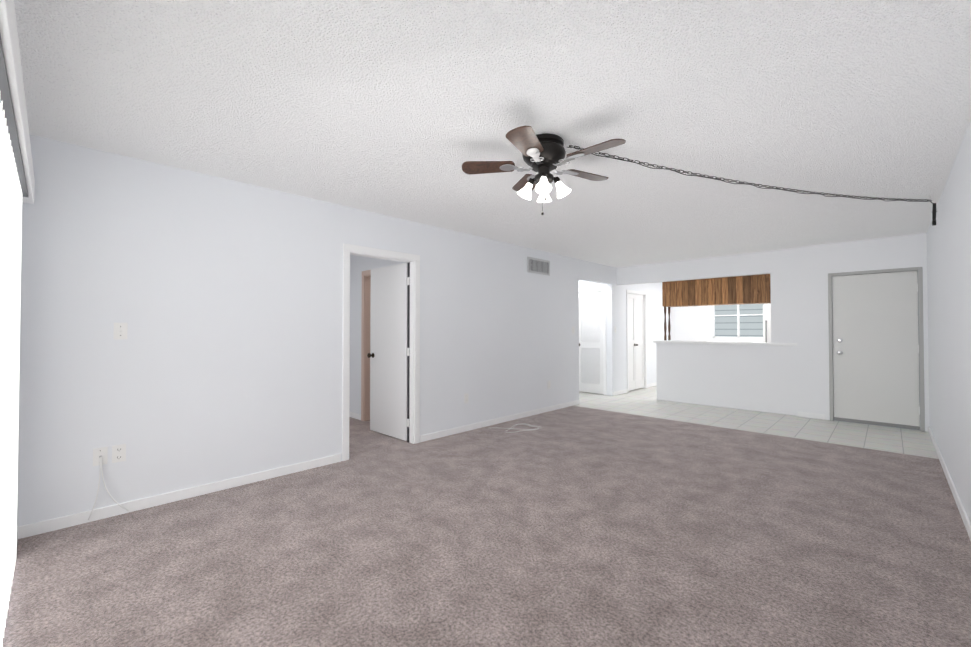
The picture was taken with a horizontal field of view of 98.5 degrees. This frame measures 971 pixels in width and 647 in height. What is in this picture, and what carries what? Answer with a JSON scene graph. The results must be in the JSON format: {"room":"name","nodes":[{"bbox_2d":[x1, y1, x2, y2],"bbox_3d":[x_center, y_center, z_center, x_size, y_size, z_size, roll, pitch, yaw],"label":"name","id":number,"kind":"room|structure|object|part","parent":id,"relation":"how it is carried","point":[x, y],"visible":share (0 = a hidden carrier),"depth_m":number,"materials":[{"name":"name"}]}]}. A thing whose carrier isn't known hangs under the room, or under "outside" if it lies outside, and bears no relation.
{"room":"empty living room","nodes":[
{"label":"empty living room","id":0,"kind":"room"},
{"bbox_2d":[17,134,670,526],"bbox_3d":[0.790,0.124,6.404,0.120,2.480,10.840,-1,-1,44],"label":"wall","id":1,"kind":"structure","parent":0,"point":[223,300],"depth_m":3.32,"materials":[{"name":"paint"}]},
{"bbox_2d":[88,447,128,519],"bbox_3d":[-2.539,1.063,2.820,0.043,0.460,0.205,-1,-1,44],"label":"outlet","id":2,"kind":"object","parent":1,"relation":"attached to","point":[98,453],"depth_m":2.79,"materials":[{"name":"white plastic"}]},
{"bbox_3d":[-2.536,1.091,2.817,0.035,0.405,0.205,-1,-1,44],"label":"coaxial cable outlet with cord","id":3,"kind":"part","parent":2,"relation":"part of","materials":[{"name":"white plastic"}]},
{"bbox_2d":[112,444,125,462],"bbox_3d":[-2.516,0.892,2.871,0.009,0.116,0.072,-1,-1,44],"label":"electrical outlet plate","id":4,"kind":"object","parent":1,"relation":"attached to","point":[118,453],"visible":1,"depth_m":2.87,"materials":[{"name":"white plastic"}]},
{"bbox_2d":[113,323,127,339],"bbox_3d":[-2.512,0.052,2.879,0.021,0.116,0.072,-1,-1,44],"label":"switch plate","id":5,"kind":"object","parent":1,"relation":"attached to","point":[120,331],"visible":1,"depth_m":2.88,"materials":[{"name":"white plastic"}]},
{"bbox_2d":[17,454,340,541],"bbox_3d":[-2.116,1.281,3.278,0.012,0.075,2.090,-1,-1,44],"label":"baseboard","id":6,"kind":"structure","parent":1,"relation":"attached to","point":[37,528],"depth_m":3.03,"materials":[{"name":"white wood"}]},
{"bbox_2d":[342,243,419,460],"bbox_3d":[-1.112,0.280,4.429,0.150,2.110,0.919,-1,-1,44],"label":"door frame","id":7,"kind":"structure","parent":1,"relation":"attached to","point":[414,380],"depth_m":4.66,"materials":[{"name":"white wood"}]},
{"bbox_2d":[367,263,406,440],"bbox_3d":[-1.163,0.322,5.016,0.774,2.020,0.185,-1,-1,44],"label":"bedroom door","id":8,"kind":"structure","parent":1,"relation":"in","point":[387,355],"depth_m":4.98,"materials":[{"name":"white wood"}]},
{"bbox_2d":[420,400,579,441],"bbox_3d":[0.431,1.320,5.919,0.012,0.075,3.370,-1,-1,44],"label":"baseboard","id":9,"kind":"structure","parent":1,"relation":"attached to","point":[435,435],"depth_m":5.55,"materials":[{"name":"white wood"}]},
{"bbox_2d":[527,256,549,275],"bbox_3d":[0.810,-0.867,6.344,0.012,0.230,0.560,-1,-1,44],"label":"air vent","id":10,"kind":"object","parent":1,"relation":"in","point":[538,266],"visible":1,"depth_m":6.33,"materials":[{"name":"silver metal"}]},
{"bbox_2d":[613,389,626,395],"bbox_3d":[2.643,1.353,8.212,0.012,0.075,0.600,-1,-1,44],"label":"baseboard","id":11,"kind":"structure","parent":1,"relation":"attached to","point":[625,390],"depth_m":8.20,"materials":[{"name":"white wood"}]},
{"bbox_2d":[628,293,643,390],"bbox_3d":[3.177,0.382,8.801,0.103,2.005,0.824,-1,-1,44],"label":"bifold door","id":12,"kind":"structure","parent":1,"relation":"in","point":[635,347],"depth_m":8.83,"materials":[{"name":"white wood"}]},
{"bbox_2d":[626,290,646,392],"bbox_3d":[3.146,0.360,8.832,0.135,2.080,0.949,-1,-1,44],"label":"trim","id":13,"kind":"structure","parent":1,"relation":"attached to","point":[644,294],"depth_m":9.10,"materials":[{"name":"white wood"}]},
{"bbox_2d":[647,382,656,387],"bbox_3d":[4.021,1.375,9.640,0.012,0.075,1.430,-1,-1,44],"label":"baseboard","id":14,"kind":"structure","parent":1,"relation":"attached to","point":[652,384],"depth_m":9.29,"materials":[{"name":"white wood"}]},
{"bbox_2d":[349,255,405,414],"bbox_3d":[-1.799,0.119,6.025,3.080,2.480,0.120,-1,-1,44],"label":"wall","id":15,"kind":"structure","parent":0,"point":[359,265],"depth_m":5.99,"materials":[{"name":"paint"}]},
{"bbox_2d":[349,412,360,419],"bbox_3d":[-2.348,1.327,6.446,1.680,0.075,0.012,-1,-1,44],"label":"baseboard","id":16,"kind":"structure","parent":15,"relation":"attached to","point":[354,415],"depth_m":5.96,"materials":[{"name":"white wood"}]},
{"bbox_2d":[361,270,370,420],"bbox_3d":[-1.383,0.308,5.611,0.869,2.090,0.135,-1,-1,44],"label":"door frame","id":17,"kind":"structure","parent":15,"relation":"attached to","point":[365,349],"depth_m":5.84,"materials":[{"name":"beige paint"}]},
{"bbox_2d":[349,417,411,458],"bbox_3d":[-1.755,1.388,5.965,3.200,0.060,6.100,-1,-1,44],"label":"floor","id":18,"kind":"structure","parent":0,"point":[364,439],"depth_m":4.75,"materials":[{"name":"grey carpet"}]},
{"bbox_2d":[3,406,970,646],"bbox_3d":[0.765,1.348,3.270,4.170,0.060,6.320,-1,-1,44],"label":"floor carpet","id":19,"kind":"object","parent":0,"point":[574,526],"visible":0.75,"depth_m":2.38,"materials":[{"name":"grey carpet"}]},
{"bbox_2d":[503,424,539,432],"bbox_3d":[0.399,1.343,5.391,0.502,0.010,0.536,-1,-1,44],"label":"cable","id":20,"kind":"object","parent":19,"relation":"on","point":[522,429],"visible":0.98,"depth_m":5.34,"materials":[{"name":"white plastic"}]},
{"bbox_2d":[14,0,970,267],"bbox_3d":[1.182,-1.171,6.045,7.610,0.100,10.840,-1,-1,44],"label":"ceiling","id":21,"kind":"structure","parent":0,"point":[400,108],"depth_m":2.25,"materials":[{"name":"white paint"}]},
{"bbox_2d":[500,133,583,202],"bbox_3d":[0.394,-0.987,2.679,0.530,0.368,0.548,-1,-1,44],"label":"ceiling fan","id":22,"kind":"object","parent":21,"relation":"hanging from","point":[552,152],"depth_m":2.63,"materials":[{"name":"brown metal"}]},
{"bbox_3d":[0.394,-1.006,2.679,0.530,0.032,0.548,-1,-1,44],"label":"ceiling fan arm","id":23,"kind":"part","parent":22,"relation":"part of"},
{"bbox_2d":[462,126,625,191],"bbox_3d":[0.406,-1.021,2.671,0.996,0.032,1.028,-1,-1,44],"label":"blades","id":24,"kind":"object","parent":22,"relation":"attached to","point":[522,139],"visible":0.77,"depth_m":2.50,"materials":[{"name":"brown wood"}]},
{"bbox_3d":[0.376,-0.858,2.691,0.277,0.109,0.277,1,-1,-36],"label":"ceiling fan shade","id":25,"kind":"part","parent":22,"relation":"part of","materials":[{"name":"white glass"}]},
{"bbox_2d":[662,274,770,306],"bbox_3d":[4.050,-0.712,7.246,1.820,0.778,0.320,-1,-1,44],"label":"upper cabinet","id":26,"kind":"object","parent":21,"relation":"hanging from","point":[748,289],"visible":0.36,"depth_m":7.12,"materials":[{"name":"brown wood"}]},
{"bbox_2d":[664,306,670,339],"bbox_3d":[3.409,0.000,7.839,0.044,0.630,0.243,-1,-1,44],"label":"cabinet leg","id":27,"kind":"object","parent":26,"relation":"attached to","point":[669,329],"visible":1,"depth_m":7.77,"materials":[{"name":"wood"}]},
{"bbox_3d":[2.431,-1.133,3.377,1.767,0.055,3.609,-1,-1,44],"label":"hooks","id":28,"kind":"object","parent":21,"relation":"attached to","visible":0},
{"bbox_2d":[569,145,929,200],"bbox_3d":[2.286,-1.086,3.236,3.677,0.100,0.020,0,-1,-18],"label":"chain","id":29,"kind":"object","parent":28,"relation":"hanging from","point":[751,183],"visible":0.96,"depth_m":3.15,"materials":[{"name":"grey metal"}]},
{"bbox_2d":[567,147,936,225],"bbox_3d":[2.311,-1.013,3.238,1.797,0.221,3.305,-1,-1,44],"label":"cord","id":30,"kind":"object","parent":29,"relation":"hanging from","point":[934,211],"visible":1,"depth_m":3.28,"materials":[{"name":"black plastic"}]},
{"bbox_2d":[579,281,606,394],"bbox_3d":[1.277,0.166,9.213,3.080,2.480,0.120,-1,-1,44],"label":"wall","id":31,"kind":"structure","parent":0,"point":[586,285],"depth_m":8.30,"materials":[{"name":"white paint"}]},
{"bbox_2d":[579,291,603,393],"bbox_3d":[2.079,0.377,8.349,0.590,2.008,0.105,-1,-1,44],"label":"door","id":32,"kind":"structure","parent":31,"relation":"in","point":[591,379],"depth_m":8.36,"materials":[{"name":"white"}]},
{"bbox_2d":[579,288,605,394],"bbox_3d":[2.117,0.351,8.389,0.719,2.085,0.135,-1,-1,44],"label":"door frame","id":33,"kind":"structure","parent":31,"relation":"attached to","point":[604,321],"depth_m":8.12,"materials":[{"name":"white wood"}]},
{"bbox_2d":[616,248,797,415],"bbox_3d":[3.622,0.136,7.201,2.850,2.480,0.120,-1,-1,44],"label":"wall","id":34,"kind":"structure","parent":0,"point":[762,378],"depth_m":6.72,"materials":[{"name":"paint"}]},
{"bbox_2d":[653,340,796,345],"bbox_3d":[3.885,0.322,6.945,2.120,0.040,0.220,-1,-1,44],"label":"sill","id":35,"kind":"structure","parent":34,"relation":"on","point":[737,343],"depth_m":6.73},
{"bbox_2d":[671,303,770,341],"bbox_3d":[5.580,0.166,9.230,3.090,2.480,0.120,-1,-1,44],"label":"wall","id":36,"kind":"structure","parent":0,"point":[691,323],"depth_m":9.80,"materials":[{"name":"white paint"}]},
{"bbox_2d":[713,304,765,338],"bbox_3d":[5.584,-0.184,9.225,1.030,1.020,0.050,-1,-1,44],"label":"window","id":37,"kind":"structure","parent":36,"relation":"in","point":[738,315],"depth_m":9.21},
{"bbox_2d":[574,386,938,458],"bbox_3d":[3.419,1.423,8.239,7.490,0.056,4.520,-1,-1,44],"label":"floor","id":38,"kind":"structure","parent":0,"point":[643,402],"depth_m":5.68,"materials":[{"name":"white tile"}]},
{"bbox_2d":[763,305,770,341],"bbox_3d":[5.956,0.515,8.181,0.760,1.750,0.801,-1,-1,44],"label":"fridge","id":39,"kind":"object","parent":38,"relation":"on","point":[766,323],"visible":0.17,"depth_m":8.14,"materials":[{"name":"white"}]},
{"bbox_2d":[796,233,929,431],"bbox_3d":[5.125,0.113,5.669,1.440,2.480,0.120,-1,-1,44],"label":"wall","id":40,"kind":"structure","parent":0,"point":[816,265],"depth_m":5.91,"materials":[{"name":"paint"}]},
{"bbox_2d":[798,412,824,419],"bbox_3d":[4.672,1.321,5.996,0.310,0.075,0.012,-1,-1,44],"label":"baseboard","id":41,"kind":"structure","parent":40,"relation":"attached to","point":[800,414],"depth_m":5.99,"materials":[{"name":"white wood"}]},
{"bbox_2d":[832,271,919,429],"bbox_3d":[5.161,0.342,5.554,0.840,2.012,0.120,-1,-1,44],"label":"entry door","id":42,"kind":"structure","parent":40,"relation":"in","point":[875,353],"depth_m":5.54,"materials":[{"name":"paint"}]},
{"bbox_2d":[828,267,924,430],"bbox_3d":[5.192,0.322,5.592,0.920,2.060,0.132,-1,-1,44],"label":"door frame","id":43,"kind":"structure","parent":40,"relation":"attached to","point":[919,270],"depth_m":5.36,"materials":[{"name":"grey wood"}]},
{"bbox_2d":[927,120,970,522],"bbox_3d":[2.878,0.065,2.390,0.120,2.480,7.960,-1,-1,44],"label":"wall","id":44,"kind":"structure","parent":0,"point":[949,285],"depth_m":3.17,"materials":[{"name":"paint"}]},
{"bbox_2d":[928,426,970,540],"bbox_3d":[2.830,1.268,2.418,0.012,0.075,7.720,-1,-1,44],"label":"baseboard","id":45,"kind":"structure","parent":44,"relation":"attached to","point":[959,504],"depth_m":3.19,"materials":[{"name":"white wood"}]},
{"bbox_3d":[-1.387,0.045,1.058,4.410,2.480,0.120,-1,-1,44],"label":"wall","id":46,"kind":"structure","parent":0,"visible":0},
{"bbox_2d":[0,0,34,203],"bbox_3d":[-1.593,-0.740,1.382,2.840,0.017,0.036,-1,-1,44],"label":"headrail valance","id":47,"kind":"object","parent":46,"relation":"attached to","point":[6,99],"visible":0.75,"depth_m":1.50,"materials":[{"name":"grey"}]},
{"bbox_2d":[0,101,21,646],"bbox_3d":[-1.589,0.265,1.352,2.794,1.990,0.014,-1,-1,44],"label":"sliding glass door","id":48,"kind":"structure","parent":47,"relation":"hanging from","point":[10,235],"depth_m":1.74,"materials":[{"name":"white"}]},
{"label":"outside","id":49,"kind":"structure","parent":0,"visible":0},
{"bbox_2d":[715,275,918,344],"bbox_3d":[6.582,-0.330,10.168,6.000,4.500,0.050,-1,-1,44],"label":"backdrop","id":50,"kind":"structure","parent":49,"point":[750,326],"depth_m":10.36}
]}

